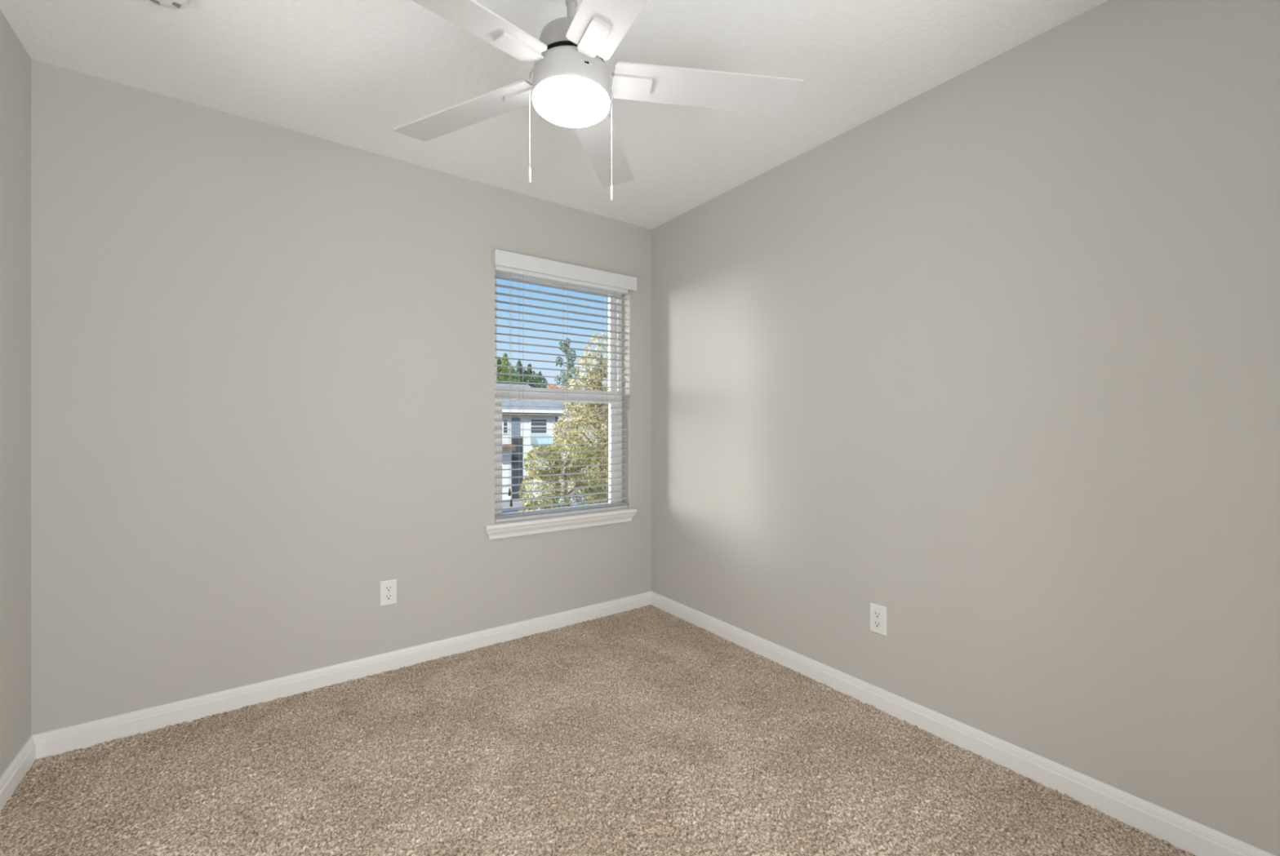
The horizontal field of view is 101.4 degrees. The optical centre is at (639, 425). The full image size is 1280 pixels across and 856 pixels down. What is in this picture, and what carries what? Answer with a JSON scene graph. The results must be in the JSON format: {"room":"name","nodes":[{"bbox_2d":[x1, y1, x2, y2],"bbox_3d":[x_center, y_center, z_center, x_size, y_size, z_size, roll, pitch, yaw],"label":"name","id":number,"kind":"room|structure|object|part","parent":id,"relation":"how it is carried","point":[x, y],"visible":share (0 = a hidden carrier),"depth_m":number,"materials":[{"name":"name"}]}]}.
{"room":"empty bedroom","nodes":[
{"label":"empty bedroom","id":0,"kind":"room"},
{"bbox_2d":[0,9,31,777],"bbox_3d":[-0.890,-0.007,-0.001,0.150,2.940,4.400,0,0,-36],"label":"wall","id":1,"kind":"structure","parent":0,"point":[15,60],"depth_m":1.71,"materials":[{"name":"beige paint"}]},
{"bbox_2d":[0,735,35,811],"bbox_3d":[-1.882,1.127,1.509,0.014,0.095,0.790,0,0,-36],"label":"baseboard","id":2,"kind":"structure","parent":1,"relation":"attached to","point":[21,764],"depth_m":1.69,"materials":[{"name":"white paint"}]},
{"bbox_2d":[31,58,651,735],"bbox_3d":[-1.071,-0.007,2.686,3.008,2.940,0.165,0,0,-36],"label":"wall","id":3,"kind":"structure","parent":0,"point":[262,354],"depth_m":2.21,"materials":[{"name":"beige paint"}]},
{"bbox_2d":[32,591,651,759],"bbox_3d":[-1.019,1.127,2.613,2.708,0.095,0.014,0,0,-36],"label":"baseboard","id":4,"kind":"structure","parent":3,"relation":"attached to","point":[84,735],"depth_m":2.27,"materials":[{"name":"white paint"}]},
{"bbox_2d":[379,579,396,606],"bbox_3d":[-1.194,0.795,2.489,0.072,0.118,0.009,0,0,-36],"label":"wall outlet","id":5,"kind":"object","parent":3,"relation":"attached to","point":[388,588],"visible":1,"depth_m":2.49,"materials":[{"name":"white plastic"}]},
{"bbox_2d":[384,594,392,600],"bbox_3d":[-1.193,0.815,2.488,0.034,0.028,0.004,0,0,-36],"label":"receptacle","id":6,"kind":"object","parent":5,"relation":"attached to","point":[387,597],"depth_m":2.49,"materials":[{"name":"white plastic"}]},
{"bbox_2d":[384,585,392,592],"bbox_3d":[-1.193,0.775,2.488,0.034,0.028,0.004,0,0,-36],"label":"receptacle","id":7,"kind":"object","parent":5,"relation":"attached to","point":[388,588],"depth_m":2.49,"materials":[{"name":"white plastic"}]},
{"bbox_2d":[494,272,622,515],"bbox_3d":[-0.491,-0.185,3.154,0.876,1.425,0.087,0,0,-36],"label":"window","id":8,"kind":"structure","parent":3,"relation":"in","point":[615,428],"depth_m":3.26,"materials":[{"name":"white plastic"}]},
{"bbox_3d":[-0.504,-0.521,3.171,0.816,0.697,0.030,0,0,-36],"label":"sash","id":9,"kind":"part","parent":8,"relation":"part of","materials":[{"name":"white plastic"}]},
{"bbox_3d":[-0.483,0.170,3.143,0.816,0.696,0.032,0,0,-36],"label":"sash","id":10,"kind":"part","parent":8,"relation":"part of","materials":[{"name":"white plastic"}]},
{"bbox_2d":[492,248,636,523],"bbox_3d":[-0.421,-0.202,3.062,0.914,1.450,0.112,0,0,-36],"label":"window blind","id":11,"kind":"object","parent":8,"relation":"attached to","point":[504,262],"visible":0.91,"depth_m":3.03,"materials":[{"name":"white plastic"}]},
{"bbox_3d":[-0.709,-0.246,2.850,0.002,1.183,0.007,0,0,22],"label":"lift cord","id":12,"kind":"part","parent":11,"relation":"part of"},
{"bbox_3d":[-0.701,-0.216,2.855,0.002,1.242,0.007,0,0,22],"label":"lift cord","id":13,"kind":"part","parent":11,"relation":"part of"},
{"bbox_3d":[-0.662,-0.160,2.921,0.002,1.355,0.055,0,0,-36],"label":"ladder cord","id":14,"kind":"part","parent":11,"relation":"part of","materials":[{"name":"white fabric"}]},
{"bbox_3d":[-0.440,0.513,3.083,0.866,0.019,0.050,0,0,-36],"label":"rail","id":15,"kind":"part","parent":11,"relation":"part of","materials":[{"name":"white plastic"}]},
{"bbox_3d":[-0.494,-0.185,3.158,0.876,1.425,0.077,0,0,-36],"label":"frame","id":16,"kind":"part","parent":8,"relation":"part of","materials":[{"name":"white plastic"}]},
{"bbox_2d":[484,507,637,540],"bbox_3d":[-0.446,0.565,3.063,0.962,0.082,0.135,0,0,-36],"label":"window sill","id":17,"kind":"structure","parent":3,"relation":"attached to","point":[497,531],"depth_m":2.98,"materials":[{"name":"white paint"}]},
{"bbox_2d":[0,0,1107,229],"bbox_3d":[-0.377,-1.377,0.370,4.600,0.200,4.400,0,0,-36],"label":"ceiling","id":18,"kind":"structure","parent":0,"point":[349,73],"depth_m":1.85,"materials":[{"name":"paint"}]},
{"bbox_2d":[149,0,190,8],"bbox_3d":[-1.382,-1.256,1.509,0.136,0.041,0.136,0,0,-36],"label":"smoke detector","id":19,"kind":"object","parent":18,"relation":"attached to","point":[173,4],"visible":1,"depth_m":1.54,"materials":[{"name":"white plastic"}]},
{"bbox_2d":[392,0,803,200],"bbox_3d":[-0.197,-0.965,1.434,1.277,0.624,1.278,0,0,-36],"label":"ceiling fan","id":20,"kind":"object","parent":18,"relation":"hanging from","point":[572,82],"visible":1,"depth_m":1.46,"materials":[{"name":"white metal"}]},
{"bbox_3d":[-0.538,-0.978,1.643,0.543,0.006,0.130,0,11,27],"label":"blade","id":21,"kind":"part","parent":20,"relation":"part of","materials":[{"name":"white wood"}]},
{"bbox_3d":[-0.467,-0.978,1.191,0.543,0.006,0.130,0,11,-45],"label":"blade","id":22,"kind":"part","parent":20,"relation":"part of","materials":[{"name":"white wood"}]},
{"bbox_3d":[-0.303,-0.856,1.464,0.016,0.278,0.008,0,0,-1],"label":"pull chain","id":23,"kind":"part","parent":20,"relation":"part of","materials":[{"name":"white metal"}]},
{"bbox_3d":[-0.191,-0.893,1.466,0.214,0.030,0.214,0,0,-36],"label":"lamp shade","id":24,"kind":"part","parent":20,"relation":"part of","materials":[{"name":"white glass"}]},
{"bbox_3d":[-0.129,-0.978,1.850,0.131,0.006,0.543,-11,-2,9],"label":"blade","id":25,"kind":"part","parent":20,"relation":"part of","materials":[{"name":"white wood"}]},
{"bbox_3d":[-0.016,-0.978,1.119,0.130,0.006,0.543,12,-6,-26],"label":"blade","id":26,"kind":"part","parent":20,"relation":"part of","materials":[{"name":"white wood"}]},
{"bbox_3d":[-0.089,-0.833,1.517,0.022,0.276,0.008,0,0,-27],"label":"pull chain","id":27,"kind":"part","parent":20,"relation":"part of","materials":[{"name":"white metal"}]},
{"bbox_3d":[0.193,-0.978,1.526,0.543,0.006,0.130,0,-11,-9],"label":"blade","id":28,"kind":"part","parent":20,"relation":"part of","materials":[{"name":"white wood"}]},
{"bbox_2d":[651,0,1279,855],"bbox_3d":[1.425,-0.007,1.675,0.150,2.940,4.400,0,0,-36],"label":"wall","id":29,"kind":"structure","parent":0,"point":[990,362],"depth_m":1.73,"materials":[{"name":"beige paint"}]},
{"bbox_2d":[869,602,886,636],"bbox_3d":[0.978,0.798,2.157,0.009,0.118,0.072,0,0,-36],"label":"wall outlet","id":30,"kind":"object","parent":29,"relation":"attached to","point":[877,614],"visible":1,"depth_m":2.15,"materials":[{"name":"white plastic"}]},
{"bbox_2d":[873,620,881,628],"bbox_3d":[0.977,0.818,2.156,0.004,0.028,0.034,0,0,-36],"label":"receptacle","id":31,"kind":"object","parent":30,"relation":"attached to","point":[877,624],"depth_m":2.15,"materials":[{"name":"white plastic"}]},
{"bbox_2d":[873,610,881,619],"bbox_3d":[0.977,0.778,2.156,0.004,0.028,0.034,0,0,-36],"label":"receptacle","id":32,"kind":"object","parent":30,"relation":"attached to","point":[877,614],"depth_m":2.15,"materials":[{"name":"white plastic"}]},
{"bbox_2d":[650,591,1275,855],"bbox_3d":[0.907,1.127,2.251,0.014,0.095,2.860,0,0,-36],"label":"baseboard","id":33,"kind":"structure","parent":29,"relation":"attached to","point":[1188,835],"depth_m":1.79,"materials":[{"name":"white paint"}]},
{"bbox_3d":[-0.377,1.319,0.370,4.600,0.288,4.400,0,0,-36],"label":"floor","id":34,"kind":"structure","parent":0,"visible":0},
{"bbox_2d":[0,604,1195,855],"bbox_3d":[-0.183,1.163,1.460,2.707,0.016,2.861,0,0,-36],"label":"carpet","id":35,"kind":"object","parent":34,"relation":"on","point":[645,731],"visible":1,"depth_m":1.74,"materials":[{"name":"beige carpet"}]},
{"label":"outside","id":36,"kind":"structure","parent":0,"visible":0},
{"bbox_2d":[502,492,584,513],"bbox_3d":[-30.828,4.413,80.180,200.000,0.500,159.400,0,0,-36],"label":"ground","id":37,"kind":"structure","parent":36,"point":[515,510],"depth_m":25.42,"materials":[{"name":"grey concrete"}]},
{"bbox_2d":[497,355,516,384],"bbox_3d":[-13.797,-1.344,51.171,5.797,11.018,5.860,0,0,-36],"label":"conifer","id":38,"kind":"object","parent":37,"relation":"on","point":[500,369],"visible":0.04,"depth_m":50.74,"materials":[{"name":"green plant"}]},
{"bbox_2d":[498,352,520,384],"bbox_3d":[-15.223,-2.006,59.125,5.162,12.342,5.523,0,0,-36],"label":"conifer","id":39,"kind":"object","parent":37,"relation":"on","point":[505,362],"visible":0.13,"depth_m":58.84,"materials":[{"name":"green plant"}]},
{"bbox_2d":[509,360,537,387],"bbox_3d":[-15.679,-2.214,68.134,7.399,12.756,7.706,0,0,-36],"label":"conifer","id":40,"kind":"object","parent":37,"relation":"on","point":[520,371],"visible":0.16,"depth_m":67.88,"materials":[{"name":"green plant"}]},
{"bbox_2d":[497,383,564,499],"bbox_3d":[-11.034,0.748,31.453,9.500,6.830,10.450,0,0,-36],"label":"townhouse","id":41,"kind":"structure","parent":37,"relation":"on","point":[527,420],"depth_m":29.38,"materials":[{"name":"white"}]},
{"bbox_3d":[-7.419,0.062,28.848,0.220,0.700,0.030,0,0,-36],"label":"pane","id":42,"kind":"part","parent":41,"relation":"part of","materials":[{"name":"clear glass"}]},
{"bbox_3d":[-7.430,2.538,28.820,0.650,1.650,0.082,0,0,-36],"label":"panel","id":43,"kind":"part","parent":41,"relation":"part of","materials":[{"name":"white"}]},
{"bbox_3d":[-6.911,0.062,29.203,0.500,0.960,0.070,0,0,-36],"label":"panel","id":44,"kind":"part","parent":41,"relation":"part of","materials":[{"name":"blue glass"}]},
{"bbox_3d":[-6.851,2.362,29.240,0.640,3.500,0.082,0,0,-36],"label":"panel","id":45,"kind":"part","parent":41,"relation":"part of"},
{"bbox_3d":[-5.808,0.052,30.015,0.960,0.780,0.030,0,0,-36],"label":"pane","id":46,"kind":"part","parent":41,"relation":"part of","materials":[{"name":"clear glass"}]},
{"bbox_2d":[517,364,546,388],"bbox_3d":[-16.573,-2.581,78.101,8.213,13.491,8.621,0,0,-36],"label":"conifer","id":47,"kind":"object","parent":37,"relation":"on","point":[530,371],"visible":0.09,"depth_m":77.94,"materials":[{"name":"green plant"}]},
{"bbox_2d":[502,493,573,509],"bbox_3d":[-5.787,4.122,28.555,140.000,0.080,3.200,0,0,-36],"label":"path","id":48,"kind":"structure","parent":37,"relation":"on","point":[515,504],"depth_m":27.27,"materials":[{"name":"concrete"}]},
{"bbox_2d":[532,371,549,388],"bbox_3d":[-16.460,-2.413,86.069,8.177,13.155,8.572,0,0,-36],"label":"conifer","id":49,"kind":"object","parent":37,"relation":"on","point":[540,372],"visible":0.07,"depth_m":85.79,"materials":[{"name":"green plant"}]},
{"bbox_2d":[546,385,564,389],"bbox_3d":[-7.819,-0.020,53.113,3.150,8.367,2.439,0,0,-36],"label":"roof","id":50,"kind":"object","parent":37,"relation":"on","point":[550,386],"visible":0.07,"depth_m":52.62,"materials":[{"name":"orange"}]},
{"bbox_2d":[536,498,581,510],"bbox_3d":[-3.011,3.438,18.976,1.820,1.450,4.550,0,0,-16],"label":"car","id":51,"kind":"object","parent":37,"relation":"on","point":[576,504],"visible":0.03,"depth_m":18.36,"materials":[{"name":"white paint"}]},
{"bbox_2d":[554,337,579,389],"bbox_3d":[-6.647,-1.868,46.926,2.911,12.064,2.903,0,0,6],"label":"pine tree","id":52,"kind":"object","parent":37,"relation":"on","point":[569,366],"visible":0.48,"depth_m":46.72,"materials":[{"name":"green plant"}]},
{"bbox_2d":[553,402,608,492],"bbox_3d":[-3.739,1.073,38.854,10.200,6.180,10.020,0,0,-36],"label":"townhouse","id":53,"kind":"structure","parent":37,"relation":"on","point":[558,404],"depth_m":33.04,"materials":[{"name":"white"}]},
{"bbox_3d":[-4.371,0.412,32.908,1.000,0.900,0.030,0,0,-36],"label":"pane","id":54,"kind":"part","parent":53,"relation":"part of","materials":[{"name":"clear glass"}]},
{"bbox_3d":[-2.337,2.987,34.361,2.400,2.250,0.082,0,0,-36],"label":"panel","id":55,"kind":"part","parent":53,"relation":"part of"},
{"bbox_2d":[572,480,608,505],"bbox_3d":[-1.996,3.438,25.977,1.820,1.450,4.550,0,0,-21],"label":"car","id":56,"kind":"object","parent":37,"relation":"on","point":[574,491],"visible":0.08,"depth_m":26.34,"materials":[{"name":"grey metal"}]},
{"bbox_3d":[1.735,4.133,16.037,11.500,0.060,5.500,0,0,-36],"label":"lawn","id":57,"kind":"structure","parent":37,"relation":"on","visible":0},
{"bbox_2d":[518,435,608,511],"bbox_3d":[-1.651,2.169,13.235,2.988,3.833,1.763,0,0,2],"label":"bush","id":58,"kind":"object","parent":57,"relation":"on","point":[557,463],"visible":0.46,"depth_m":12.99,"materials":[{"name":"green plant"}]},
{"bbox_2d":[552,333,608,504],"bbox_3d":[-1.052,0.677,15.534,3.382,6.814,2.565,0,0,-36],"label":"tree","id":59,"kind":"object","parent":57,"relation":"on","point":[590,375],"visible":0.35,"depth_m":15.15,"materials":[{"name":"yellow plant"}]}
]}

